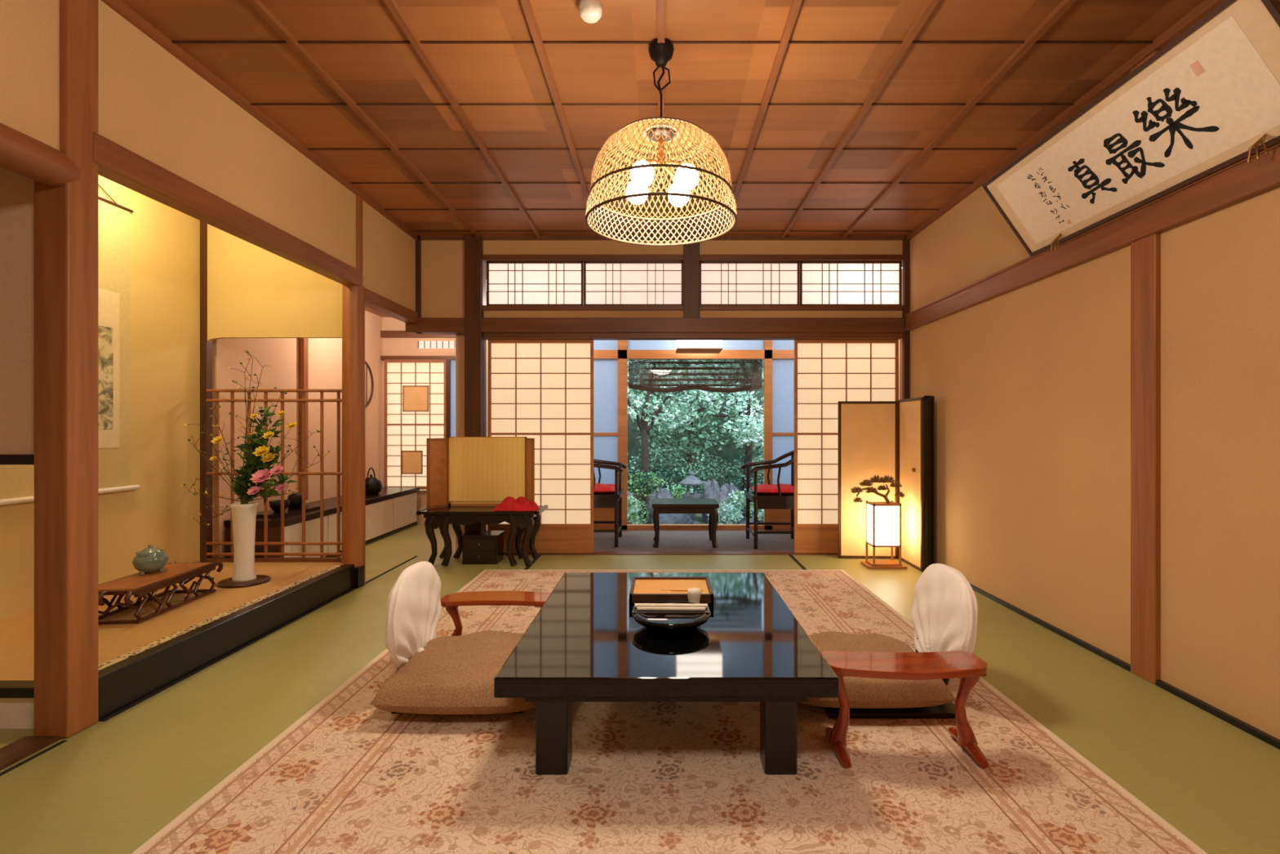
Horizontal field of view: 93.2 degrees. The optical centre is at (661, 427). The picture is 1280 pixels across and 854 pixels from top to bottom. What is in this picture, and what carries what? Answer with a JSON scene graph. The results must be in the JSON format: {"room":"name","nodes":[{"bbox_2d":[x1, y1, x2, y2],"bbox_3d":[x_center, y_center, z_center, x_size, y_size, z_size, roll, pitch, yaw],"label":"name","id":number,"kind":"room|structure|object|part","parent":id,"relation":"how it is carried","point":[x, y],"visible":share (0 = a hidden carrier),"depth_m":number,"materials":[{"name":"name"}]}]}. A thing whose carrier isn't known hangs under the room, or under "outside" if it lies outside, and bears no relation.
{"room":"traditional dwelling","nodes":[
{"label":"traditional dwelling","id":0,"kind":"room"},
{"bbox_2d":[0,167,34,728],"bbox_3d":[-2.640,-0.260,2.080,1.120,2.580,0.040,0,0,0],"label":"wall","id":1,"kind":"structure","parent":0,"point":[16,191],"depth_m":2.06,"materials":[{"name":"paint"}]},
{"bbox_2d":[0,453,34,697],"bbox_3d":[-2.641,0.502,2.078,1.118,0.825,0.065,0,0,0],"label":"trim","id":2,"kind":"structure","parent":1,"relation":"attached to","point":[8,688],"depth_m":2.04,"materials":[{"name":"black paint"}]},
{"bbox_2d":[0,735,60,770],"bbox_3d":[-2.042,1.024,0.199,0.115,0.012,3.598,0,0,0],"label":"trim","id":3,"kind":"structure","parent":1,"relation":"attached to","point":[25,746],"depth_m":1.93,"materials":[{"name":"brown wood"}]},
{"bbox_2d":[97,564,354,721],"bbox_3d":[-2.003,0.953,3.004,0.062,0.155,1.773,0,0,0],"label":"sill","id":4,"kind":"structure","parent":1,"relation":"attached to","point":[122,683],"depth_m":2.63,"materials":[{"name":"black wood"}]},
{"bbox_2d":[0,174,382,620],"bbox_3d":[-3.065,-0.260,4.340,0.130,2.580,4.520,0,0,0],"label":"wall","id":5,"kind":"structure","parent":0,"point":[165,240],"depth_m":3.79,"materials":[{"name":"paint"}]},
{"bbox_2d":[0,183,140,505],"bbox_3d":[-3.013,-0.519,3.100,0.029,1.747,0.760,0,0,0],"label":"scroll","id":6,"kind":"object","parent":5,"relation":"attached to","point":[16,481],"visible":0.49,"depth_m":3.32,"materials":[{"name":"paper"}]},
{"bbox_2d":[298,337,308,500],"bbox_3d":[-2.978,-0.295,5.030,0.045,1.790,0.060,0,0,0],"label":"pillar","id":7,"kind":"structure","parent":5,"relation":"attached to","point":[303,342],"depth_m":5.00,"materials":[{"name":"brown wood"}]},
{"bbox_2d":[364,360,373,408],"bbox_3d":[-2.990,-0.440,6.020,0.022,0.502,0.502,0,0,0],"label":"round window","id":8,"kind":"structure","parent":5,"relation":"in","point":[369,381],"depth_m":6.17,"materials":[{"name":"brown wood"}]},
{"bbox_2d":[380,330,455,359],"bbox_3d":[-2.350,-0.885,5.290,1.300,0.310,2.420,0,0,0],"label":"trim","id":9,"kind":"structure","parent":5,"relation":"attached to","point":[384,334],"depth_m":6.46,"materials":[{"name":"brown wood"}]},
{"bbox_2d":[0,0,415,311],"bbox_3d":[-2.015,-1.230,1.650,0.070,0.640,6.500,0,0,0],"label":"wall","id":10,"kind":"structure","parent":0,"point":[151,104],"depth_m":2.54,"materials":[{"name":"paint"}]},
{"bbox_2d":[0,122,79,186],"bbox_3d":[-2.000,-0.855,0.220,0.122,0.122,3.640,0,0,0],"label":"trim","id":11,"kind":"structure","parent":10,"relation":"attached to","point":[20,153],"depth_m":1.88,"materials":[{"name":"brown wood"}]},
{"bbox_2d":[93,132,362,286],"bbox_3d":[-2.005,-0.973,3.030,0.090,0.105,1.880,0,0,0],"label":"trim","id":12,"kind":"structure","parent":10,"relation":"attached to","point":[117,163],"depth_m":2.62,"materials":[{"name":"brown wood"}]},
{"bbox_2d":[355,195,362,271],"bbox_3d":[-1.989,-1.285,3.955,0.042,0.530,0.070,0,0,0],"label":"pillar","id":13,"kind":"structure","parent":10,"relation":"attached to","point":[358,199],"depth_m":3.93,"materials":[{"name":"brown wood"}]},
{"bbox_2d":[364,288,417,323],"bbox_3d":[-2.002,-0.882,4.430,0.095,0.085,0.860,0,0,0],"label":"trim","id":14,"kind":"structure","parent":10,"relation":"attached to","point":[375,301],"depth_m":4.38,"materials":[{"name":"brown wood"}]},
{"bbox_2d":[415,235,422,333],"bbox_3d":[-1.965,-1.160,4.910,0.040,0.780,0.080,0,0,0],"label":"pillar","id":15,"kind":"structure","parent":10,"relation":"attached to","point":[418,243],"depth_m":4.87,"materials":[{"name":"brown wood"}]},
{"bbox_2d":[97,564,342,670],"bbox_3d":[-2.060,0.880,3.000,0.050,0.003,1.760,0,0,0],"label":"trim","id":16,"kind":"structure","parent":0,"point":[131,653],"depth_m":2.72,"materials":[{"name":"brown wood"}]},
{"bbox_2d":[207,223,342,342],"bbox_3d":[-2.532,-1.020,3.992,0.905,0.900,0.035,0,0,0],"label":"wall","id":17,"kind":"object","parent":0,"point":[253,291],"depth_m":3.98,"materials":[{"name":"beige paint"}]},
{"bbox_2d":[364,306,391,317],"bbox_3d":[-2.350,-1.220,5.800,1.500,0.060,1.600,0,0,0],"label":"ceiling","id":18,"kind":"structure","parent":0,"point":[366,308],"depth_m":6.27,"materials":[{"name":"brown wood"}]},
{"bbox_2d":[382,317,455,523],"bbox_3d":[-2.300,-0.080,6.550,1.400,2.220,0.100,0,0,0],"label":"wall","id":19,"kind":"structure","parent":0,"point":[390,346],"depth_m":6.50,"materials":[{"name":"paint"}]},
{"bbox_2d":[384,359,445,489],"bbox_3d":[-2.630,-0.035,6.473,0.660,1.390,0.034,0,0,0],"label":"shoji screen","id":20,"kind":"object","parent":19,"relation":"in","point":[415,389],"depth_m":6.48,"materials":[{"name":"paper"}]},
{"bbox_2d":[445,359,455,524],"bbox_3d":[-2.000,0.150,6.480,0.600,1.760,0.040,0,0,0],"label":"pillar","id":21,"kind":"structure","parent":19,"relation":"in","point":[450,364],"depth_m":6.47,"materials":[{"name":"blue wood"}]},
{"bbox_2d":[455,334,488,552],"bbox_3d":[-1.660,-0.110,5.800,0.080,2.280,1.600,0,0,0],"label":"wall","id":22,"kind":"structure","parent":0,"point":[460,339],"depth_m":5.00,"materials":[{"name":"paint"}]},
{"bbox_2d":[0,523,1279,853],"bbox_3d":[-0.500,1.080,2.500,5.600,0.100,8.200,0,0,0],"label":"floor","id":23,"kind":"structure","parent":0,"point":[115,783],"depth_m":2.10,"materials":[{"name":"green wicker"}]},
{"bbox_2d":[0,740,66,776],"bbox_3d":[-1.962,1.029,0.195,0.015,0.002,3.590,0,0,0],"label":"tatami border","id":24,"kind":"object","parent":23,"relation":"on","point":[2,773],"visible":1,"depth_m":1.88,"materials":[{"name":"fabric"}]},
{"bbox_2d":[34,0,97,737],"bbox_3d":[-2.022,-0.260,2.058,0.115,2.580,0.115,0,0,0],"label":"pillar","id":25,"kind":"structure","parent":23,"relation":"on","point":[66,215],"depth_m":2.00,"materials":[{"name":"brown wood"}]},
{"bbox_2d":[0,562,344,679],"bbox_3d":[-2.515,0.956,3.081,1.030,0.148,1.938,0,0,0],"label":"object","id":26,"kind":"structure","parent":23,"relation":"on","point":[16,632],"depth_m":2.80,"materials":[{"name":"brown wood"}]},
{"bbox_2d":[97,544,223,624],"bbox_3d":[-2.503,0.733,2.980,0.256,0.297,0.669,0,0,-5],"label":"display stand","id":27,"kind":"object","parent":26,"relation":"on","point":[174,572],"depth_m":2.96,"materials":[{"name":"brown wood"}]},
{"bbox_3d":[-2.560,0.656,3.030,0.140,0.142,0.140,0,0,0],"label":"incense burner","id":28,"kind":"part","parent":27,"relation":"part of","materials":[{"name":"green ceramic"}]},
{"bbox_2d":[200,220,212,562],"bbox_3d":[-3.007,-0.294,3.995,0.045,2.352,0.050,0,0,0],"label":"pillar","id":29,"kind":"structure","parent":26,"relation":"on","point":[206,347],"depth_m":3.97,"materials":[{"name":"brown wood"}]},
{"bbox_2d":[179,350,329,587],"bbox_3d":[-2.317,0.217,3.443,0.905,1.329,0.260,0,0,6],"label":"flower arrangement","id":30,"kind":"object","parent":26,"relation":"on","point":[247,486],"visible":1,"depth_m":3.41,"materials":[{"name":"white ceramic"}]},
{"bbox_2d":[206,389,342,562],"bbox_3d":[-2.535,0.314,3.988,0.900,1.137,0.045,0,0,0],"label":"lattice screen","id":31,"kind":"object","parent":26,"relation":"on","point":[265,559],"depth_m":3.98,"materials":[{"name":"brown wood"}]},
{"bbox_2d":[99,555,417,721],"bbox_3d":[-1.962,1.028,3.485,0.019,0.003,2.730,0,0,0],"label":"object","id":32,"kind":"structure","parent":23,"relation":"on","point":[154,693],"depth_m":2.72,"materials":[{"name":"wood"}]},
{"bbox_2d":[223,487,419,557],"bbox_3d":[-2.772,0.830,5.270,0.405,0.400,2.320,0,0,0],"label":"base cabinet","id":33,"kind":"object","parent":23,"relation":"on","point":[391,511],"visible":0.52,"depth_m":4.80,"materials":[{"name":"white wood"}]},
{"bbox_2d":[256,492,319,517],"bbox_3d":[-2.790,0.560,4.500,0.260,0.140,0.500,0,0,0],"label":"tray","id":34,"kind":"object","parent":33,"relation":"on","point":[293,504],"visible":0.88,"depth_m":4.44,"materials":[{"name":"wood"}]},
{"bbox_2d":[365,466,382,494],"bbox_3d":[-2.760,0.502,5.744,0.208,0.256,0.208,0,0,-45],"label":"kettle","id":35,"kind":"object","parent":33,"relation":"on","point":[374,486],"visible":0.92,"depth_m":5.69,"materials":[{"name":"black metal"}]},
{"bbox_2d":[342,284,365,588],"bbox_3d":[-2.017,0.050,3.960,0.145,1.960,0.160,0,0,0],"label":"pillar","id":36,"kind":"structure","parent":23,"relation":"on","point":[353,435],"depth_m":3.91,"materials":[{"name":"brown wood"}]},
{"bbox_2d":[464,235,486,533],"bbox_3d":[-1.512,-0.260,4.925,0.135,2.580,0.150,0,0,0],"label":"pillar","id":37,"kind":"structure","parent":23,"relation":"on","point":[475,268],"depth_m":4.85,"materials":[{"name":"brown wood"}]},
{"bbox_2d":[416,504,548,566],"bbox_3d":[-1.360,0.824,4.655,0.914,0.422,0.350,0,0,0],"label":"side table","id":38,"kind":"object","parent":23,"relation":"on","point":[440,517],"visible":0.94,"depth_m":4.50,"materials":[{"name":"brown wood"}]},
{"bbox_2d":[426,436,534,509],"bbox_3d":[-1.380,0.344,4.702,0.814,0.549,0.211,0,0,0],"label":"folding screen","id":39,"kind":"object","parent":38,"relation":"on","point":[462,471],"visible":0.84,"depth_m":4.78,"materials":[{"name":"gold metal"}]},
{"bbox_2d":[491,496,540,511],"bbox_3d":[-1.090,0.567,4.555,0.356,0.100,0.143,0,0,0],"label":"cloth","id":40,"kind":"object","parent":38,"relation":"on","point":[509,503],"visible":1,"depth_m":4.51,"materials":[{"name":"fabric"}]},
{"bbox_2d":[460,530,505,564],"bbox_3d":[-1.370,0.919,4.650,0.280,0.222,0.220,0,0,0],"label":"chest","id":41,"kind":"object","parent":23,"relation":"on","point":[478,547],"visible":1,"depth_m":4.55,"materials":[{"name":"brown wood"}]},
{"bbox_2d":[524,555,807,569],"bbox_3d":[0.030,1.029,4.630,2.058,0.002,0.539,0,0,0],"label":"tatami border","id":42,"kind":"object","parent":23,"relation":"on","point":[534,560],"visible":0.75,"depth_m":4.63,"materials":[{"name":"fabric"}]},
{"bbox_2d":[131,569,1208,853],"bbox_3d":[0.020,1.025,2.600,2.580,0.010,3.500,0,0,0],"label":"rug","id":43,"kind":"object","parent":23,"relation":"on","point":[351,775],"visible":0.67,"depth_m":1.72,"materials":[{"name":"fabric"}]},
{"bbox_2d":[384,560,523,713],"bbox_3d":[-0.762,0.782,2.402,0.534,0.474,0.484,0,0,0],"label":"chair","id":44,"kind":"object","parent":43,"relation":"on","point":[413,606],"visible":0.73,"depth_m":2.30,"materials":[{"name":"white fabric"}]},
{"bbox_2d":[369,630,535,714],"bbox_3d":[-0.700,0.920,2.330,0.600,0.158,0.600,0,0,0],"label":"floor cushion","id":45,"kind":"object","parent":44,"relation":"on","point":[452,674],"visible":0.67,"depth_m":2.10,"materials":[{"name":"beige fabric"}]},
{"bbox_2d":[440,590,551,635],"bbox_3d":[-0.735,0.892,2.741,0.510,0.254,0.208,0,0,0],"label":"armrest","id":46,"kind":"object","parent":43,"relation":"on","point":[451,602],"visible":0.59,"depth_m":2.72,"materials":[{"name":"red paint"}]},
{"bbox_2d":[493,572,839,774],"bbox_3d":[0.015,0.857,2.295,0.961,0.325,1.230,0,0,0],"label":"dining table","id":47,"kind":"object","parent":43,"relation":"on","point":[585,642],"visible":0.98,"depth_m":1.81,"materials":[{"name":"black paint"}]},
{"bbox_2d":[631,600,710,634],"bbox_3d":[0.035,0.670,2.120,0.276,0.050,0.276,0,0,0],"label":"lacquer tray","id":48,"kind":"object","parent":47,"relation":"on","point":[660,623],"visible":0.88,"depth_m":2.11,"materials":[{"name":"black wood"}]},
{"bbox_2d":[632,603,710,613],"bbox_3d":[0.035,0.636,2.138,0.270,0.018,0.075,0,0,0],"label":"chopsticks","id":49,"kind":"object","parent":48,"relation":"on","point":[638,607],"visible":1,"depth_m":2.12,"materials":[{"name":"beige wood"}]},
{"bbox_2d":[629,576,713,605],"bbox_3d":[0.040,0.672,2.500,0.330,0.045,0.280,0,0,0],"label":"box","id":50,"kind":"object","parent":47,"relation":"on","point":[643,589],"visible":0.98,"depth_m":2.46,"materials":[{"name":"black paint"}]},
{"bbox_2d":[687,587,701,603],"bbox_3d":[0.125,0.652,2.300,0.056,0.085,0.056,0,0,0],"label":"cup","id":51,"kind":"object","parent":50,"relation":"on","point":[693,593],"visible":0.54,"depth_m":2.28,"materials":[{"name":"white ceramic"}]},
{"bbox_2d":[822,563,977,718],"bbox_3d":[0.874,0.782,2.362,0.568,0.474,0.484,0,0,0],"label":"chair","id":52,"kind":"object","parent":43,"relation":"on","point":[944,611],"visible":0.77,"depth_m":2.25,"materials":[{"name":"white fabric"}]},
{"bbox_2d":[800,631,955,708],"bbox_3d":[0.745,0.925,2.360,0.580,0.149,0.560,0,0,0],"label":"floor cushion","id":53,"kind":"object","parent":52,"relation":"on","point":[862,692],"visible":0.47,"depth_m":2.10,"materials":[{"name":"beige fabric"}]},
{"bbox_2d":[820,650,988,768],"bbox_3d":[0.760,0.874,1.904,0.510,0.289,0.208,0,0,0],"label":"armrest","id":54,"kind":"object","parent":43,"relation":"on","point":[967,666],"visible":0.94,"depth_m":1.88,"materials":[{"name":"red paint"}]},
{"bbox_2d":[503,551,837,555],"bbox_3d":[0.265,1.032,4.960,3.410,0.017,0.120,0,0,0],"label":"trim","id":55,"kind":"structure","parent":23,"relation":"on","point":[595,553],"depth_m":4.94,"materials":[{"name":"brown wood"}]},
{"bbox_2d":[488,339,593,552],"bbox_3d":[-0.988,0.149,4.965,0.864,1.748,0.030,0,0,0],"label":"door","id":56,"kind":"structure","parent":55,"relation":"on","point":[542,390],"depth_m":4.97,"materials":[{"name":"paper"}]},
{"bbox_2d":[593,531,794,551],"bbox_3d":[0.250,1.039,5.550,2.200,0.006,1.000,0,0,0],"label":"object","id":57,"kind":"structure","parent":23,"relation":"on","point":[629,540],"depth_m":5.50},
{"bbox_2d":[593,458,626,546],"bbox_3d":[-0.614,0.602,5.500,0.568,0.867,0.594,0,0,0],"label":"armchair","id":58,"kind":"object","parent":57,"relation":"on","point":[605,495],"visible":0.45,"depth_m":5.26,"materials":[{"name":"brown wood"}]},
{"bbox_2d":[652,497,719,547],"bbox_3d":[0.210,0.848,5.410,0.580,0.386,0.420,0,0,0],"label":"table","id":59,"kind":"object","parent":57,"relation":"on","point":[660,505],"visible":1,"depth_m":5.22,"materials":[{"name":"brown wood"}]},
{"bbox_2d":[741,449,794,549],"bbox_3d":[1.034,0.602,5.420,0.568,0.867,0.594,0,0,0],"label":"armchair","id":60,"kind":"object","parent":57,"relation":"on","point":[763,496],"visible":0.73,"depth_m":5.21,"materials":[{"name":"brown wood"}]},
{"bbox_2d":[850,474,906,568],"bbox_3d":[1.611,0.688,4.500,0.408,0.684,0.180,0,0,0],"label":"floor lamp","id":61,"kind":"object","parent":23,"relation":"on","point":[883,518],"visible":1,"depth_m":4.42,"materials":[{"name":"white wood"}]},
{"bbox_2d":[837,395,933,571],"bbox_3d":[1.759,0.399,4.649,0.712,1.258,0.329,0,0,44],"label":"folding screen","id":62,"kind":"object","parent":23,"relation":"on","point":[894,438],"visible":0.96,"depth_m":4.75,"materials":[{"name":"gold metal"}]},
{"bbox_2d":[902,235,910,399],"bbox_3d":[1.978,-0.260,4.880,0.045,2.580,0.040,0,0,0],"label":"column","id":63,"kind":"structure","parent":23,"relation":"on","point":[905,243],"depth_m":4.86,"materials":[{"name":"brown wood"}]},
{"bbox_2d":[1130,50,1160,684],"bbox_3d":[1.994,-0.260,2.485,0.032,2.580,0.130,0,0,0],"label":"pillar","id":64,"kind":"structure","parent":23,"relation":"on","point":[1145,252],"depth_m":2.47,"materials":[{"name":"brown wood"}]},
{"bbox_2d":[421,240,902,317],"bbox_3d":[0.015,-1.218,4.940,3.970,0.665,0.080,0,0,0],"label":"wall","id":65,"kind":"structure","parent":0,"point":[442,261],"depth_m":4.90,"materials":[{"name":"paint"}]},
{"bbox_2d":[486,261,583,305],"bbox_3d":[-1.028,-1.173,4.924,0.785,0.365,0.024,0,0,0],"label":"window","id":66,"kind":"structure","parent":65,"relation":"in","point":[508,282],"depth_m":4.93,"materials":[{"name":"paper"}]},
{"bbox_2d":[583,261,683,305],"bbox_3d":[-0.225,-1.173,4.924,0.810,0.365,0.024,0,0,0],"label":"window","id":67,"kind":"structure","parent":65,"relation":"in","point":[605,282],"depth_m":4.93,"materials":[{"name":"paper"}]},
{"bbox_2d":[405,254,904,340],"bbox_3d":[-0.045,-1.062,4.933,4.030,0.675,0.135,0,0,0],"label":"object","id":68,"kind":"structure","parent":65,"relation":"attached to","point":[492,328],"depth_m":4.88,"materials":[{"name":"brown wood"}]},
{"bbox_2d":[683,239,699,317],"bbox_3d":[0.245,-1.195,4.928,0.130,0.650,0.115,0,0,0],"label":"post","id":69,"kind":"object","parent":68,"relation":"on","point":[691,251],"visible":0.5,"depth_m":4.87,"materials":[{"name":"brown wood"}]},
{"bbox_2d":[699,261,799,305],"bbox_3d":[0.718,-1.173,4.924,0.815,0.365,0.024,0,0,0],"label":"window","id":70,"kind":"structure","parent":65,"relation":"in","point":[721,282],"depth_m":4.93,"materials":[{"name":"paper"}]},
{"bbox_2d":[800,261,902,305],"bbox_3d":[1.542,-1.173,4.924,0.825,0.365,0.024,0,0,0],"label":"window","id":71,"kind":"structure","parent":65,"relation":"in","point":[821,282],"depth_m":4.93,"materials":[{"name":"paper"}]},
{"bbox_2d":[120,0,1204,235],"bbox_3d":[-0.600,-1.580,1.660,5.400,0.060,6.520,0,0,0],"label":"ceiling","id":72,"kind":"structure","parent":0,"point":[258,73],"depth_m":2.68,"materials":[{"name":"brown wood"}]},
{"bbox_2d":[577,0,602,23],"bbox_3d":[-0.260,-1.528,2.220,0.090,0.045,0.090,0,0,0],"label":"smoke detector","id":73,"kind":"object","parent":72,"relation":"attached to","point":[590,11],"visible":1,"depth_m":2.19,"materials":[{"name":"white plastic"}]},
{"bbox_2d":[585,38,737,246],"bbox_3d":[0.000,-1.189,2.450,0.611,0.723,0.611,0,0,0],"label":"pendant lamp","id":74,"kind":"object","parent":72,"relation":"hanging from","point":[661,132],"visible":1,"depth_m":2.42,"materials":[{"name":"beige wicker"}]},
{"bbox_2d":[100,0,1226,240],"bbox_3d":[0.005,-1.531,1.650,3.990,0.042,6.500,0,0,0],"label":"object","id":75,"kind":"structure","parent":72,"relation":"attached to","point":[1203,9],"depth_m":2.89,"materials":[{"name":"brown wood"}]},
{"bbox_2d":[627,493,734,524],"bbox_3d":[0.500,1.415,10.300,15.000,0.130,7.400,0,0,0],"label":"ground","id":76,"kind":"structure","parent":0,"point":[698,516],"depth_m":8.89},
{"bbox_2d":[627,495,649,524],"bbox_3d":[-0.503,1.077,7.404,0.733,0.580,0.749,0,0,0],"label":"shrub","id":77,"kind":"object","parent":76,"relation":"on","point":[631,510],"visible":0.27,"depth_m":7.35,"materials":[{"name":"green plant"}]},
{"bbox_2d":[627,468,665,521],"bbox_3d":[-0.271,0.974,8.702,0.664,0.782,0.622,0,0,0],"label":"shrub","id":78,"kind":"object","parent":76,"relation":"on","point":[648,490],"visible":0.88,"depth_m":8.63,"materials":[{"name":"green plant"}]},
{"bbox_2d":[627,443,689,488],"bbox_3d":[-0.052,0.807,9.886,1.049,1.115,0.991,0,0,0],"label":"shrub","id":79,"kind":"object","parent":76,"relation":"on","point":[669,461],"visible":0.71,"depth_m":9.80,"materials":[{"name":"green plant"}]},
{"bbox_2d":[627,360,721,519],"bbox_3d":[-0.317,0.012,9.068,2.477,2.726,1.270,0,0,21],"label":"tree","id":80,"kind":"object","parent":76,"relation":"on","point":[642,424],"visible":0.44,"depth_m":8.94,"materials":[{"name":"green plant"}]},
{"bbox_2d":[666,483,698,497],"bbox_3d":[0.258,1.086,8.890,0.574,0.559,0.623,0,0,0],"label":"shrub","id":81,"kind":"object","parent":76,"relation":"on","point":[679,487],"visible":0.3,"depth_m":8.85,"materials":[{"name":"green plant"}]},
{"bbox_2d":[678,471,704,524],"bbox_3d":[0.420,0.975,8.350,0.360,0.770,0.312,0,0,0],"label":"stone lantern","id":82,"kind":"object","parent":76,"relation":"on","point":[691,480],"visible":0.58,"depth_m":8.28,"materials":[{"name":"grey stone"}]},
{"bbox_2d":[627,360,763,493],"bbox_3d":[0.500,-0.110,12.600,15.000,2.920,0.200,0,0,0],"label":"tree","id":83,"kind":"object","parent":76,"relation":"on","point":[728,452],"depth_m":12.50,"materials":[{"name":"green plant"}]},
{"bbox_2d":[627,359,763,490],"bbox_3d":[0.571,-0.326,11.022,6.201,3.400,2.023,0,0,0],"label":"tree","id":84,"kind":"object","parent":76,"relation":"on","point":[691,429],"visible":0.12,"depth_m":10.90,"materials":[{"name":"green plant"}]},
{"bbox_2d":[627,479,763,524],"bbox_3d":[0.494,1.119,7.994,2.496,0.771,2.062,0,0,-10],"label":"rocks","id":85,"kind":"object","parent":76,"relation":"on","point":[711,490],"visible":0.14,"depth_m":8.54},
{"bbox_2d":[676,452,734,497],"bbox_3d":[0.688,0.878,9.698,0.919,0.973,0.895,0,0,28],"label":"shrub","id":86,"kind":"object","parent":76,"relation":"on","point":[708,468],"visible":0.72,"depth_m":9.61,"materials":[{"name":"green plant"}]},
{"bbox_2d":[685,360,763,494],"bbox_3d":[1.332,0.077,9.348,1.946,2.594,1.487,0,0,0],"label":"tree","id":87,"kind":"object","parent":76,"relation":"on","point":[749,428],"visible":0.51,"depth_m":9.19,"materials":[{"name":"green plant"}]},
{"bbox_2d":[706,501,743,524],"bbox_3d":[0.805,1.154,7.693,0.475,0.428,0.512,0,0,0],"label":"shrub","id":88,"kind":"object","parent":76,"relation":"on","point":[726,518],"visible":0.66,"depth_m":7.60,"materials":[{"name":"green plant"}]},
{"bbox_2d":[721,455,763,488],"bbox_3d":[1.383,0.901,9.601,0.862,0.925,0.853,0,0,0],"label":"shrub","id":89,"kind":"object","parent":76,"relation":"on","point":[737,471],"visible":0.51,"depth_m":9.54,"materials":[{"name":"green plant"}]},
{"bbox_2d":[724,488,763,522],"bbox_3d":[1.155,1.074,7.906,0.704,0.586,0.724,0,0,0],"label":"shrub","id":90,"kind":"object","parent":76,"relation":"on","point":[741,504],"visible":0.48,"depth_m":7.80,"materials":[{"name":"green plant"}]},
{"bbox_2d":[593,340,794,529],"bbox_3d":[0.180,-0.164,6.240,3.600,2.412,0.080,0,0,0],"label":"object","id":91,"kind":"structure","parent":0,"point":[611,357],"depth_m":6.23,"materials":[{"name":"orange wood"}]},
{"bbox_2d":[898,0,1279,739],"bbox_3d":[2.040,-0.260,2.300,0.120,2.580,7.800,0,0,0],"label":"wall","id":92,"kind":"structure","parent":0,"point":[1029,384],"depth_m":2.69,"materials":[{"name":"paint"}]},
{"bbox_2d":[794,339,898,552],"bbox_3d":[1.519,0.149,4.965,0.852,1.748,0.030,0,0,0],"label":"door","id":93,"kind":"structure","parent":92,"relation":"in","point":[827,372],"depth_m":4.97,"materials":[{"name":"paper"}]},
{"bbox_2d":[902,141,1279,330],"bbox_3d":[1.978,-0.845,1.650,0.045,0.130,6.500,0,0,0],"label":"trim","id":94,"kind":"structure","parent":92,"relation":"attached to","point":[1240,180],"depth_m":2.54,"materials":[{"name":"brown wood"}]},
{"bbox_2d":[968,582,1279,749],"bbox_3d":[1.990,1.019,1.650,0.020,0.022,6.500,0,0,0],"label":"baseboard","id":95,"kind":"structure","parent":92,"relation":"attached to","point":[1275,742],"depth_m":2.39,"materials":[{"name":"black paint"}]},
{"bbox_2d":[982,0,1279,256],"bbox_3d":[1.839,-1.074,2.450,0.306,0.430,1.464,0,0,0],"label":"calligraphy","id":96,"kind":"object","parent":92,"relation":"attached to","point":[1207,101],"visible":1,"depth_m":2.21,"materials":[{"name":"paper"}]},
{"bbox_3d":[0.220,-1.402,5.640,3.680,0.055,1.320,0,0,0],"label":"ceiling","id":97,"kind":"structure","parent":0,"visible":0},
{"bbox_2d":[675,340,722,353],"bbox_3d":[0.365,-1.065,5.925,0.440,0.629,0.360,0,0,0],"label":"ceiling lamp","id":98,"kind":"object","parent":97,"relation":"hanging from","point":[682,346],"visible":0.25,"depth_m":5.75,"materials":[{"name":"beige paper"}]},
{"bbox_3d":[0.355,0.145,6.232,1.410,1.710,0.004,0,0,0],"label":"window","id":99,"kind":"structure","parent":0,"visible":0},
{"bbox_2d":[628,359,761,392],"bbox_3d":[0.355,-0.541,6.336,1.398,0.345,0.058,0,0,0],"label":"blind","id":100,"kind":"object","parent":99,"relation":"hanging from","point":[756,383],"visible":1,"depth_m":6.31,"materials":[{"name":"black wood"}]}
]}

